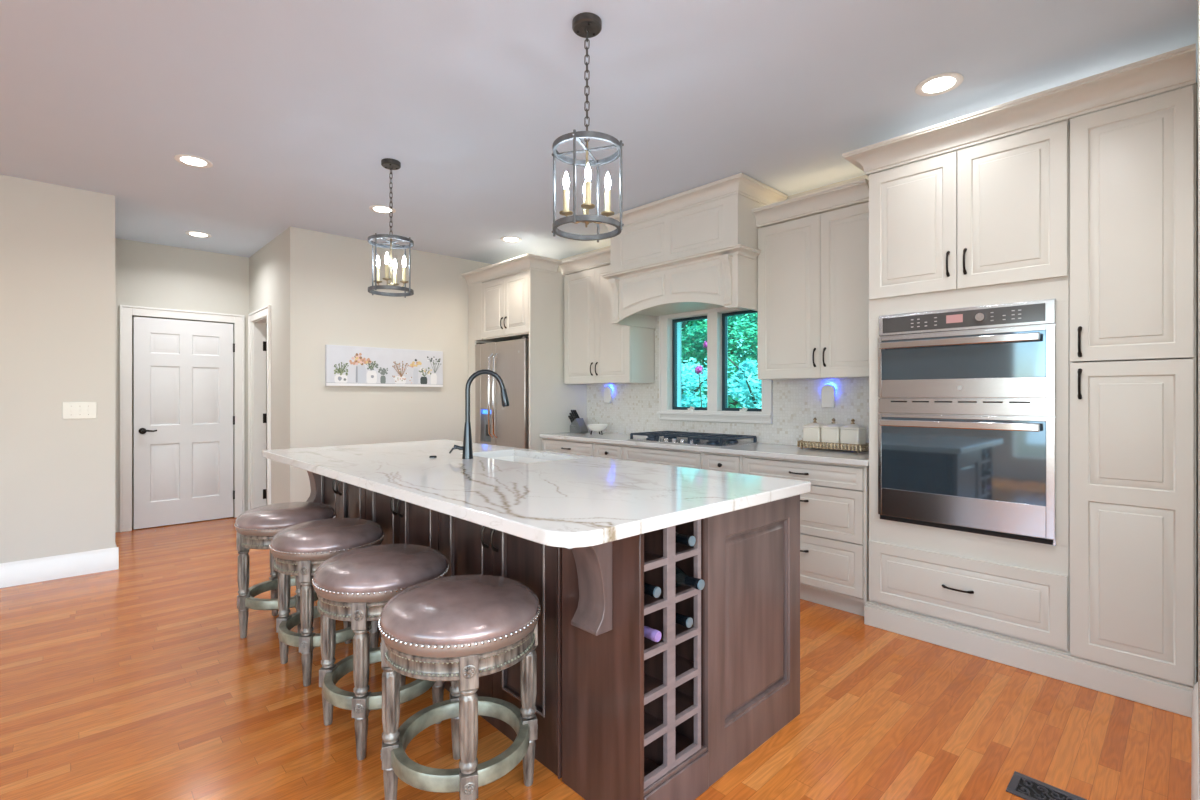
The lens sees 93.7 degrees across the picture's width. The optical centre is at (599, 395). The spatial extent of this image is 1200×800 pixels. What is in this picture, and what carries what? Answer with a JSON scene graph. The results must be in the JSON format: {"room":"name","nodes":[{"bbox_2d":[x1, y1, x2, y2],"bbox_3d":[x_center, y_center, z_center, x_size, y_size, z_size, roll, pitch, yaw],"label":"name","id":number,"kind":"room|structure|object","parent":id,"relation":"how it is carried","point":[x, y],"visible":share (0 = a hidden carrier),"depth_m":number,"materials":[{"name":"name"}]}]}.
{"room":"kitchen","nodes":[
{"label":"kitchen","id":0,"kind":"room"},
{"bbox_2d":[0,174,114,563],"bbox_3d":[-5.690,-0.100,3.142,4.450,2.750,1.465,0,0,-43],"label":"wall","id":1,"kind":"structure","parent":0,"point":[57,242],"depth_m":3.91,"materials":[{"name":"paint"}]},
{"bbox_2d":[0,547,118,587],"bbox_3d":[-5.130,1.195,2.651,4.348,0.160,0.018,0,0,-43],"label":"baseboard","id":2,"kind":"structure","parent":1,"relation":"attached to","point":[29,571],"depth_m":3.92,"materials":[{"name":"paint"}]},
{"bbox_2d":[63,402,96,418],"bbox_3d":[-3.703,0.102,4.002,0.178,0.119,0.016,0,0,-43],"label":"switch plate","id":3,"kind":"object","parent":1,"relation":"attached to","point":[71,410],"visible":1,"depth_m":4.00,"materials":[{"name":"beige plastic"}]},
{"bbox_2d":[132,317,132,527],"bbox_3d":[-4.254,-0.100,5.735,1.100,2.750,0.060,0,0,-43],"label":"wall","id":4,"kind":"structure","parent":0,"point":[132,317],"depth_m":5.44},
{"bbox_2d":[115,238,266,531],"bbox_3d":[-3.893,-0.100,5.936,3.500,2.750,0.125,0,0,-43],"label":"wall","id":5,"kind":"structure","parent":0,"point":[146,274],"depth_m":5.57,"materials":[{"name":"paint"}]},
{"bbox_2d":[120,305,244,531],"bbox_3d":[-4.131,0.211,5.607,1.004,2.128,0.026,0,0,-43],"label":"trim","id":6,"kind":"structure","parent":5,"relation":"attached to","point":[126,311],"depth_m":5.47,"materials":[{"name":"paint"}]},
{"bbox_2d":[133,317,234,528],"bbox_3d":[-4.123,0.256,5.609,0.817,2.022,0.094,0,0,-43],"label":"door","id":7,"kind":"structure","parent":5,"relation":"in","point":[184,420],"depth_m":5.59,"materials":[{"name":"paint"}]},
{"bbox_2d":[249,230,285,503],"bbox_3d":[-3.215,-0.100,5.524,0.120,2.750,1.405,0,0,-43],"label":"wall","id":8,"kind":"structure","parent":0,"point":[267,266],"depth_m":5.23,"materials":[{"name":"paint"}]},
{"bbox_2d":[248,305,270,509],"bbox_3d":[-3.373,0.206,5.673,0.146,2.138,0.816,0,0,-43],"label":"trim","id":9,"kind":"structure","parent":8,"relation":"attached to","point":[256,329],"depth_m":5.88,"materials":[{"name":"paint"}]},
{"bbox_2d":[263,341,266,498],"bbox_3d":[-3.307,0.255,6.134,0.647,2.020,0.038,0,0,-43],"label":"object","id":10,"kind":"structure","parent":8,"relation":"in","point":[264,342],"depth_m":5.92,"materials":[{"name":"metal"}]},
{"bbox_2d":[286,226,491,501],"bbox_3d":[-1.841,-0.100,5.774,2.460,2.750,0.120,0,0,-43],"label":"wall","id":11,"kind":"structure","parent":0,"point":[329,301],"depth_m":5.30,"materials":[{"name":"paint"}]},
{"bbox_2d":[325,345,442,386],"bbox_3d":[-2.058,-0.278,5.458,1.140,0.370,0.039,0,0,-43],"label":"picture","id":12,"kind":"object","parent":11,"relation":"attached to","point":[344,365],"visible":1,"depth_m":5.39,"materials":[{"name":"paint"}]},
{"bbox_2d":[0,0,1197,263],"bbox_3d":[-1.241,-1.535,1.167,8.400,0.120,11.200,0,0,-43],"label":"ceiling","id":13,"kind":"structure","parent":0,"point":[296,107],"depth_m":2.77,"materials":[{"name":"paint"}]},
{"bbox_2d":[174,154,212,167],"bbox_3d":[-2.547,-1.467,3.523,0.196,0.014,0.196,0,0,-43],"label":"recessed light","id":14,"kind":"object","parent":13,"relation":"in","point":[190,160],"visible":1,"depth_m":3.50,"materials":[{"name":"paint"}]},
{"bbox_2d":[185,231,211,237],"bbox_3d":[-3.656,-1.467,5.117,0.196,0.014,0.196,0,0,-43],"label":"recessed light","id":15,"kind":"object","parent":13,"relation":"in","point":[191,233],"visible":1,"depth_m":5.10,"materials":[{"name":"paint"}]},
{"bbox_2d":[369,205,395,213],"bbox_3d":[-1.715,-1.467,4.434,0.196,0.014,0.196,0,0,-43],"label":"recessed light","id":16,"kind":"object","parent":13,"relation":"in","point":[382,209],"visible":0.91,"depth_m":4.41,"materials":[{"name":"paint"}]},
{"bbox_2d":[368,158,413,297],"bbox_3d":[-1.317,-1.058,3.543,0.272,0.831,0.272,0,0,-27],"label":"pendant light","id":17,"kind":"object","parent":13,"relation":"hanging from","point":[388,163],"visible":1,"depth_m":3.53,"materials":[{"name":"grey metal"}]},
{"bbox_2d":[500,236,521,242],"bbox_3d":[-0.836,-1.467,5.279,0.196,0.014,0.196,0,0,-43],"label":"recessed light","id":18,"kind":"object","parent":13,"relation":"in","point":[512,239],"visible":1,"depth_m":5.25,"materials":[{"name":"paint"}]},
{"bbox_2d":[552,12,623,241],"bbox_3d":[-0.051,-1.058,2.217,0.272,0.831,0.272,0,0,-27],"label":"pendant light","id":19,"kind":"object","parent":13,"relation":"hanging from","point":[586,25],"visible":1,"depth_m":2.21,"materials":[{"name":"grey metal"}]},
{"bbox_2d":[559,164,613,227],"bbox_3d":[-0.051,-0.782,2.217,0.177,0.206,0.181,0,0,-43],"label":"candle","id":20,"kind":"object","parent":19,"relation":"on","point":[586,205],"depth_m":2.20,"materials":[{"name":"white wax"}]},
{"bbox_2d":[915,72,962,95],"bbox_3d":[1.602,-1.467,2.657,0.196,0.014,0.196,0,0,-43],"label":"recessed light","id":21,"kind":"object","parent":13,"relation":"in","point":[938,84],"visible":1,"depth_m":2.64,"materials":[{"name":"paint"}]},
{"bbox_2d":[0,517,1197,799],"bbox_3d":[-1.241,1.325,1.167,8.400,0.100,11.200,0,0,-43],"label":"floor","id":22,"kind":"structure","parent":0,"point":[137,680],"depth_m":2.20,"materials":[{"name":"brown wood"}]},
{"bbox_2d":[234,502,336,637],"bbox_3d":[-1.736,0.942,3.121,0.497,0.666,0.496,0,0,-14],"label":"counter stool","id":23,"kind":"object","parent":22,"relation":"on","point":[255,527],"visible":0.54,"depth_m":2.95,"materials":[{"name":"brown leather"}]},
{"bbox_2d":[235,502,335,528],"bbox_3d":[-1.736,0.647,3.121,0.486,0.076,0.486,0,0,44],"label":"cushion","id":24,"kind":"object","parent":23,"relation":"on","point":[279,515],"depth_m":2.98,"materials":[{"name":"brown leather"}]},
{"bbox_2d":[269,518,384,686],"bbox_3d":[-1.296,0.942,2.690,0.497,0.666,0.496,0,0,-29],"label":"counter stool","id":25,"kind":"object","parent":22,"relation":"on","point":[299,549],"visible":0.67,"depth_m":2.51,"materials":[{"name":"brown leather"}]},
{"bbox_2d":[270,518,382,552],"bbox_3d":[-1.296,0.647,2.690,0.486,0.076,0.486,0,0,-1],"label":"cushion","id":26,"kind":"object","parent":25,"relation":"on","point":[331,535],"depth_m":2.55,"materials":[{"name":"brown leather"}]},
{"bbox_2d":[312,543,448,759],"bbox_3d":[-0.845,0.942,2.190,0.497,0.666,0.496,0,0,-29],"label":"counter stool","id":27,"kind":"object","parent":22,"relation":"on","point":[355,586],"visible":0.62,"depth_m":2.02,"materials":[{"name":"brown leather"}]},
{"bbox_2d":[313,543,447,592],"bbox_3d":[-0.845,0.647,2.190,0.486,0.076,0.486,0,0,-1],"label":"cushion","id":28,"kind":"object","parent":27,"relation":"on","point":[397,567],"depth_m":2.05,"materials":[{"name":"brown leather"}]},
{"bbox_2d":[378,574,540,799],"bbox_3d":[-0.436,0.942,1.780,0.496,0.666,0.497,0,0,39],"label":"counter stool","id":29,"kind":"object","parent":22,"relation":"on","point":[460,630],"visible":1,"depth_m":1.64,"materials":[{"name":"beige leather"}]},
{"bbox_2d":[380,574,538,644],"bbox_3d":[-0.436,0.647,1.780,0.486,0.076,0.486,0,0,-18],"label":"cushion","id":30,"kind":"object","parent":29,"relation":"on","point":[469,609],"depth_m":1.64,"materials":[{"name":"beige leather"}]},
{"bbox_2d":[475,337,528,448],"bbox_3d":[-0.798,0.346,5.835,0.741,1.818,0.895,0,0,-43],"label":"refrigerator","id":31,"kind":"object","parent":22,"relation":"on","point":[495,424],"visible":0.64,"depth_m":5.57,"materials":[{"name":"metal"}]},
{"bbox_2d":[468,269,586,450],"bbox_3d":[-0.789,0.032,5.905,0.749,2.487,1.125,0,0,-43],"label":"tall cabinet","id":32,"kind":"object","parent":22,"relation":"on","point":[529,303],"visible":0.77,"depth_m":5.48,"materials":[{"name":"paint"}]},
{"bbox_2d":[461,253,561,285],"bbox_3d":[-0.927,-1.246,5.716,0.397,0.118,1.210,0,0,-43],"label":"trim","id":33,"kind":"structure","parent":32,"relation":"on","point":[528,261],"depth_m":5.43,"materials":[{"name":"paint"}]},
{"bbox_2d":[306,471,799,799],"bbox_3d":[-0.589,0.830,2.928,1.098,0.890,2.897,0,0,-43],"label":"kitchen island","id":34,"kind":"object","parent":22,"relation":"on","point":[621,713],"visible":0.51,"depth_m":1.87,"materials":[{"name":"brown wood"}]},
{"bbox_2d":[262,440,810,548],"bbox_3d":[-0.651,0.365,2.918,1.283,0.040,3.023,0,0,-43],"label":"island countertop","id":35,"kind":"structure","parent":34,"relation":"on","point":[569,501],"depth_m":2.17,"materials":[{"name":"stone"}]},
{"bbox_2d":[449,369,508,458],"bbox_3d":[-0.668,0.099,3.111,0.329,0.492,0.060,0,0,-9],"label":"faucet","id":36,"kind":"object","parent":35,"relation":"on","point":[467,449],"visible":1,"depth_m":3.09,"materials":[{"name":"metal"}]},
{"bbox_2d":[492,456,549,463],"bbox_3d":[-0.465,0.480,3.249,0.430,0.190,0.720,0,0,-43],"label":"sink","id":37,"kind":"object","parent":35,"relation":"in","point":[520,459],"visible":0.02,"depth_m":3.55,"materials":[{"name":"white ceramic"}]},
{"bbox_2d":[644,582,660,597],"bbox_3d":[0.064,0.579,1.769,0.074,0.074,0.311,0,0,-43],"label":"wine bottle","id":38,"kind":"object","parent":34,"relation":"in","point":[652,590],"visible":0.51,"depth_m":1.66,"materials":[{"name":"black glass"}]},
{"bbox_2d":[644,625,661,641],"bbox_3d":[0.065,0.709,1.768,0.074,0.074,0.311,0,0,-43],"label":"wine bottle","id":39,"kind":"object","parent":34,"relation":"in","point":[655,635],"visible":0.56,"depth_m":1.66,"materials":[{"name":"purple glass"}]},
{"bbox_2d":[675,611,692,627],"bbox_3d":[0.176,0.709,1.869,0.074,0.074,0.311,0,0,-43],"label":"wine bottle","id":40,"kind":"object","parent":34,"relation":"in","point":[686,621],"visible":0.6,"depth_m":1.76,"materials":[{"name":"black glass"}]},
{"bbox_2d":[675,530,695,545],"bbox_3d":[0.182,0.452,1.862,0.074,0.074,0.311,0,0,-43],"label":"wine bottle","id":41,"kind":"object","parent":34,"relation":"in","point":[689,540],"visible":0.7,"depth_m":1.76,"materials":[{"name":"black glass"}]},
{"bbox_2d":[675,565,704,589],"bbox_3d":[0.206,0.579,1.835,0.074,0.074,0.311,0,0,-43],"label":"wine bottle","id":42,"kind":"object","parent":34,"relation":"in","point":[681,578],"visible":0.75,"depth_m":1.75,"materials":[{"name":"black glass"}]},
{"bbox_2d":[542,438,594,456],"bbox_3d":[-0.105,0.835,5.269,0.609,0.880,0.735,0,0,-43],"label":"base cabinet","id":43,"kind":"object","parent":22,"relation":"on","point":[584,448],"visible":0.2,"depth_m":5.05,"materials":[{"name":"paint"}]},
{"bbox_2d":[595,442,622,459],"bbox_3d":[0.265,0.835,4.877,0.609,0.880,0.337,0,0,-43],"label":"base cabinet","id":44,"kind":"object","parent":22,"relation":"on","point":[603,450],"visible":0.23,"depth_m":4.68,"materials":[{"name":"paint"}]},
{"bbox_2d":[623,445,702,468],"bbox_3d":[0.653,0.835,4.467,0.609,0.880,0.787,0,0,-43],"label":"base cabinet","id":45,"kind":"object","parent":22,"relation":"on","point":[672,457],"visible":0.09,"depth_m":4.25,"materials":[{"name":"paint"}]},
{"bbox_2d":[703,452,742,473],"bbox_3d":[1.036,0.835,4.062,0.609,0.880,0.320,0,0,-43],"label":"drawer","id":46,"kind":"object","parent":22,"relation":"on","point":[732,463],"visible":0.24,"depth_m":3.86,"materials":[{"name":"paint"}]},
{"bbox_2d":[743,455,868,603],"bbox_3d":[1.424,0.835,3.651,0.609,0.880,0.805,0,0,-43],"label":"base cabinet","id":47,"kind":"object","parent":22,"relation":"on","point":[834,515],"visible":0.41,"depth_m":3.32,"materials":[{"name":"paint"}]},
{"bbox_2d":[540,431,868,465],"bbox_3d":[0.684,0.377,4.446,0.613,0.032,3.015,0,0,-43],"label":"countertop","id":48,"kind":"structure","parent":47,"relation":"on","point":[792,452],"depth_m":3.86,"materials":[{"name":"stone"}]},
{"bbox_2d":[570,418,587,432],"bbox_3d":[-0.203,0.288,5.483,0.100,0.144,0.164,0,0,-43],"label":"knife block","id":49,"kind":"object","parent":48,"relation":"on","point":[578,425],"visible":1,"depth_m":5.45,"materials":[{"name":"grey metal"}]},
{"bbox_2d":[587,424,607,434],"bbox_3d":[-0.023,0.314,5.264,0.204,0.096,0.204,0,0,-43],"label":"footed bowl","id":50,"kind":"object","parent":48,"relation":"on","point":[593,427],"visible":1,"depth_m":5.20,"materials":[{"name":"white ceramic"}]},
{"bbox_2d":[627,431,758,446],"bbox_3d":[0.719,0.333,4.451,0.500,0.057,0.910,0,0,-43],"label":"cooktop","id":51,"kind":"object","parent":48,"relation":"in","point":[674,437],"visible":1,"depth_m":4.33,"materials":[{"name":"metal"}]},
{"bbox_2d":[797,440,868,452],"bbox_3d":[1.558,0.333,3.752,0.179,0.055,0.430,0,0,-43],"label":"tray","id":52,"kind":"object","parent":48,"relation":"on","point":[863,447],"visible":0.84,"depth_m":3.66,"materials":[{"name":"gold metal"}]},
{"bbox_2d":[802,418,823,446],"bbox_3d":[1.470,0.244,3.845,0.122,0.196,0.122,0,0,-43],"label":"canister","id":53,"kind":"object","parent":52,"relation":"on","point":[811,431],"visible":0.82,"depth_m":3.80,"materials":[{"name":"beige ceramic"}]},
{"bbox_2d":[803,427,820,446],"bbox_3d":[1.470,0.278,3.845,0.118,0.128,0.120,0,0,-43],"label":"jar","id":54,"kind":"object","parent":53,"relation":"on","point":[813,434],"depth_m":3.80,"materials":[{"name":"beige ceramic"}]},
{"bbox_2d":[821,418,842,447],"bbox_3d":[1.558,0.244,3.752,0.122,0.196,0.122,0,0,-43],"label":"canister","id":55,"kind":"object","parent":52,"relation":"on","point":[830,433],"visible":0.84,"depth_m":3.71,"materials":[{"name":"beige ceramic"}]},
{"bbox_2d":[821,428,839,447],"bbox_3d":[1.558,0.278,3.752,0.118,0.128,0.120,0,0,-43],"label":"jar","id":56,"kind":"object","parent":55,"relation":"on","point":[830,435],"depth_m":3.71,"materials":[{"name":"beige ceramic"}]},
{"bbox_2d":[840,419,865,448],"bbox_3d":[1.646,0.244,3.659,0.122,0.196,0.122,0,0,-43],"label":"canister","id":57,"kind":"object","parent":52,"relation":"on","point":[852,433],"visible":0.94,"depth_m":3.62,"materials":[{"name":"beige ceramic"}]},
{"bbox_2d":[840,429,865,448],"bbox_3d":[1.646,0.278,3.659,0.118,0.128,0.120,0,0,-43],"label":"jar","id":58,"kind":"object","parent":57,"relation":"on","point":[847,436],"depth_m":3.62,"materials":[{"name":"beige ceramic"}]},
{"bbox_2d":[869,119,1068,651],"bbox_3d":[2.002,-0.015,3.019,0.657,2.540,0.864,0,0,-43],"label":"tall cabinet","id":59,"kind":"object","parent":22,"relation":"on","point":[987,223],"visible":0.79,"depth_m":2.77,"materials":[{"name":"paint"}]},
{"bbox_2d":[878,299,1055,545],"bbox_3d":[1.958,0.118,2.966,0.578,1.118,0.760,0,0,-43],"label":"wall oven","id":60,"kind":"object","parent":59,"relation":"in","point":[967,400],"visible":1,"depth_m":2.76,"materials":[{"name":"metal"}]},
{"bbox_2d":[800,586,1193,717],"bbox_3d":[1.111,1.211,3.985,0.630,0.128,4.272,0,0,-43],"label":"baseboard","id":61,"kind":"structure","parent":59,"relation":"attached to","point":[1168,695],"depth_m":2.62,"materials":[{"name":"paint"}]},
{"bbox_2d":[842,43,1195,176],"bbox_3d":[2.078,-1.292,2.892,0.726,0.117,1.354,0,0,-43],"label":"trim","id":62,"kind":"structure","parent":59,"relation":"attached to","point":[1174,69],"depth_m":2.54,"materials":[{"name":"paint"}]},
{"bbox_2d":[1006,771,1086,799],"bbox_3d":[1.464,1.272,1.744,0.135,0.006,0.313,0,0,-43],"label":"floor vent","id":63,"kind":"object","parent":22,"relation":"in","point":[1023,786],"visible":1,"depth_m":1.81,"materials":[{"name":"brown metal"}]},
{"bbox_2d":[1018,777,1075,799],"bbox_3d":[1.464,1.272,1.746,0.093,0.005,0.273,0,0,-43],"label":"grille","id":64,"kind":"object","parent":63,"relation":"attached to","point":[1028,787],"depth_m":1.81,"materials":[{"name":"brown metal"}]},
{"bbox_2d":[1069,84,1195,685],"bbox_3d":[2.434,0.005,2.562,0.659,2.500,0.390,0,0,-43],"label":"pantry cabinet","id":65,"kind":"object","parent":22,"relation":"on","point":[1132,166],"visible":1,"depth_m":2.34,"materials":[{"name":"paint"}]},
{"bbox_2d":[557,83,1196,666],"bbox_3d":[0.981,-0.100,4.719,0.190,2.750,5.530,0,0,-43],"label":"wall","id":66,"kind":"structure","parent":0,"point":[863,176],"depth_m":2.90,"materials":[{"name":"paint"}]},
{"bbox_2d":[564,264,653,384],"bbox_3d":[0.057,-0.664,5.286,0.349,1.095,0.889,0,0,-43],"label":"upper cabinet","id":67,"kind":"object","parent":66,"relation":"attached to","point":[596,350],"visible":0.77,"depth_m":5.15,"materials":[{"name":"paint"}]},
{"bbox_2d":[559,248,609,274],"bbox_3d":[-0.083,-1.244,5.171,0.075,0.113,0.908,0,0,-43],"label":"trim","id":68,"kind":"structure","parent":67,"relation":"attached to","point":[599,258],"depth_m":5.23,"materials":[{"name":"paint"}]},
{"bbox_2d":[672,315,706,409],"bbox_3d":[0.789,-0.280,4.862,0.082,0.810,0.429,0,0,-43],"label":"window","id":69,"kind":"structure","parent":66,"relation":"in","point":[674,322],"depth_m":5.01,"materials":[{"name":"black metal"}]},
{"bbox_2d":[601,173,787,328],"bbox_3d":[0.689,-1.036,4.418,0.643,0.867,1.380,0,0,-43],"label":"range hood","id":70,"kind":"object","parent":66,"relation":"attached to","point":[695,249],"visible":0.94,"depth_m":4.10,"materials":[{"name":"paint"}]},
{"bbox_2d":[601,243,760,280],"bbox_3d":[0.561,-0.984,4.298,0.258,0.054,1.346,0,0,-43],"label":"mantel shelf","id":71,"kind":"object","parent":70,"relation":"attached to","point":[733,251],"depth_m":4.09,"materials":[{"name":"paint"}]},
{"bbox_2d":[657,307,772,423],"bbox_3d":[0.956,-0.280,4.672,0.190,0.980,1.115,0,0,-43],"label":"trim","id":72,"kind":"structure","parent":66,"relation":"attached to","point":[714,413],"depth_m":4.63,"materials":[{"name":"paint"}]},
{"bbox_2d":[587,316,868,444],"bbox_3d":[0.904,-0.177,4.654,0.010,1.075,3.015,0,0,-43],"label":"backsplash","id":73,"kind":"structure","parent":66,"relation":"attached to","point":[633,408],"depth_m":4.29,"materials":[{"name":"tile"}]},
{"bbox_2d":[604,386,611,402],"bbox_3d":[0.082,-0.015,5.487,0.040,0.166,0.094,0,0,-43],"label":"night light","id":74,"kind":"object","parent":73,"relation":"attached to","point":[607,390],"visible":1,"depth_m":5.47,"materials":[{"name":"white plastic"}]},
{"bbox_2d":[821,384,834,407],"bbox_3d":[1.586,-0.002,3.897,0.040,0.166,0.094,0,0,-43],"label":"night light","id":75,"kind":"object","parent":73,"relation":"attached to","point":[827,391],"visible":1,"depth_m":3.88,"materials":[{"name":"white plastic"}]},
{"bbox_2d":[722,310,761,411],"bbox_3d":[1.144,-0.280,4.487,0.082,0.810,0.407,0,0,-43],"label":"window","id":76,"kind":"structure","parent":66,"relation":"in","point":[724,315],"depth_m":4.62,"materials":[{"name":"black metal"}]},
{"bbox_2d":[758,201,868,379],"bbox_3d":[1.510,-0.664,3.750,0.349,1.095,0.861,0,0,-43],"label":"upper cabinet","id":77,"kind":"object","parent":66,"relation":"attached to","point":[813,269],"visible":0.76,"depth_m":3.67,"materials":[{"name":"paint"}]},
{"bbox_2d":[751,178,868,227],"bbox_3d":[1.345,-1.244,3.660,0.075,0.113,0.770,0,0,-43],"label":"trim","id":78,"kind":"structure","parent":77,"relation":"attached to","point":[854,192],"depth_m":3.63,"materials":[{"name":"paint"}]},
{"bbox_2d":[1197,0,1199,794],"bbox_3d":[2.982,-0.100,0.886,2.550,2.750,2.790,0,0,-43],"label":"wall","id":79,"kind":"structure","parent":0,"point":[1198,71],"depth_m":1.95,"materials":[{"name":"paint"}]},
{"bbox_2d":[1191,682,1199,799],"bbox_3d":[1.782,1.195,1.681,1.500,0.160,0.018,0,0,-43],"label":"baseboard","id":80,"kind":"structure","parent":79,"relation":"attached to","point":[1195,795],"depth_m":1.80,"materials":[{"name":"paint"}]},
{"label":"outside","id":81,"kind":"structure","parent":0,"visible":0},
{"bbox_3d":[4.709,2.125,14.087,17.800,0.100,30.000,0,0,-43],"label":"ground","id":82,"kind":"structure","parent":81,"visible":0},
{"bbox_2d":[681,358,706,406],"bbox_3d":[1.253,0.739,8.553,1.240,2.682,1.306,0,0,2],"label":"shrub","id":83,"kind":"object","parent":82,"relation":"on","point":[691,379],"visible":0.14,"depth_m":8.29,"materials":[{"name":"green plant"}]},
{"bbox_2d":[694,365,703,406],"bbox_3d":[1.282,0.849,6.942,0.322,2.455,0.121,0,0,-43],"label":"blossom","id":84,"kind":"object","parent":82,"relation":"on","point":[698,368],"visible":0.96,"depth_m":6.86,"materials":[{"name":"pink plant"}]},
{"bbox_2d":[681,320,728,405],"bbox_3d":[1.414,-1.069,11.618,2.414,6.299,2.396,0,0,-18],"label":"tree","id":85,"kind":"object","parent":82,"relation":"on","point":[692,337],"visible":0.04,"depth_m":11.36,"materials":[{"name":"green plant"}]},
{"bbox_2d":[681,316,740,407],"bbox_3d":[2.198,-1.612,15.681,3.608,7.383,3.634,0,0,4],"label":"tree","id":86,"kind":"object","parent":82,"relation":"on","point":[703,322],"visible":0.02,"depth_m":15.24,"materials":[{"name":"green plant"}]},
{"bbox_2d":[685,314,760,407],"bbox_3d":[4.844,-2.975,20.644,6.215,10.110,6.271,0,0,-43],"label":"tree","id":87,"kind":"object","parent":82,"relation":"on","point":[736,404],"visible":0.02,"depth_m":20.02,"materials":[{"name":"green plant"}]},
{"bbox_2d":[728,313,758,399],"bbox_3d":[3.197,-0.932,9.650,2.401,6.025,2.344,0,0,2],"label":"tree","id":88,"kind":"object","parent":82,"relation":"on","point":[750,326],"visible":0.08,"depth_m":9.54,"materials":[{"name":"green plant"}]},
{"bbox_2d":[731,313,757,357],"bbox_3d":[4.874,-1.612,12.898,3.673,7.383,3.636,0,0,-17],"label":"tree","id":89,"kind":"object","parent":82,"relation":"on","point":[753,313],"visible":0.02,"depth_m":13.17,"materials":[{"name":"green plant"}]},
{"bbox_2d":[728,357,761,407],"bbox_3d":[2.222,0.741,7.625,1.256,2.679,1.339,0,0,-43],"label":"shrub","id":90,"kind":"object","parent":82,"relation":"on","point":[753,391],"visible":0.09,"depth_m":7.53,"materials":[{"name":"green plant"}]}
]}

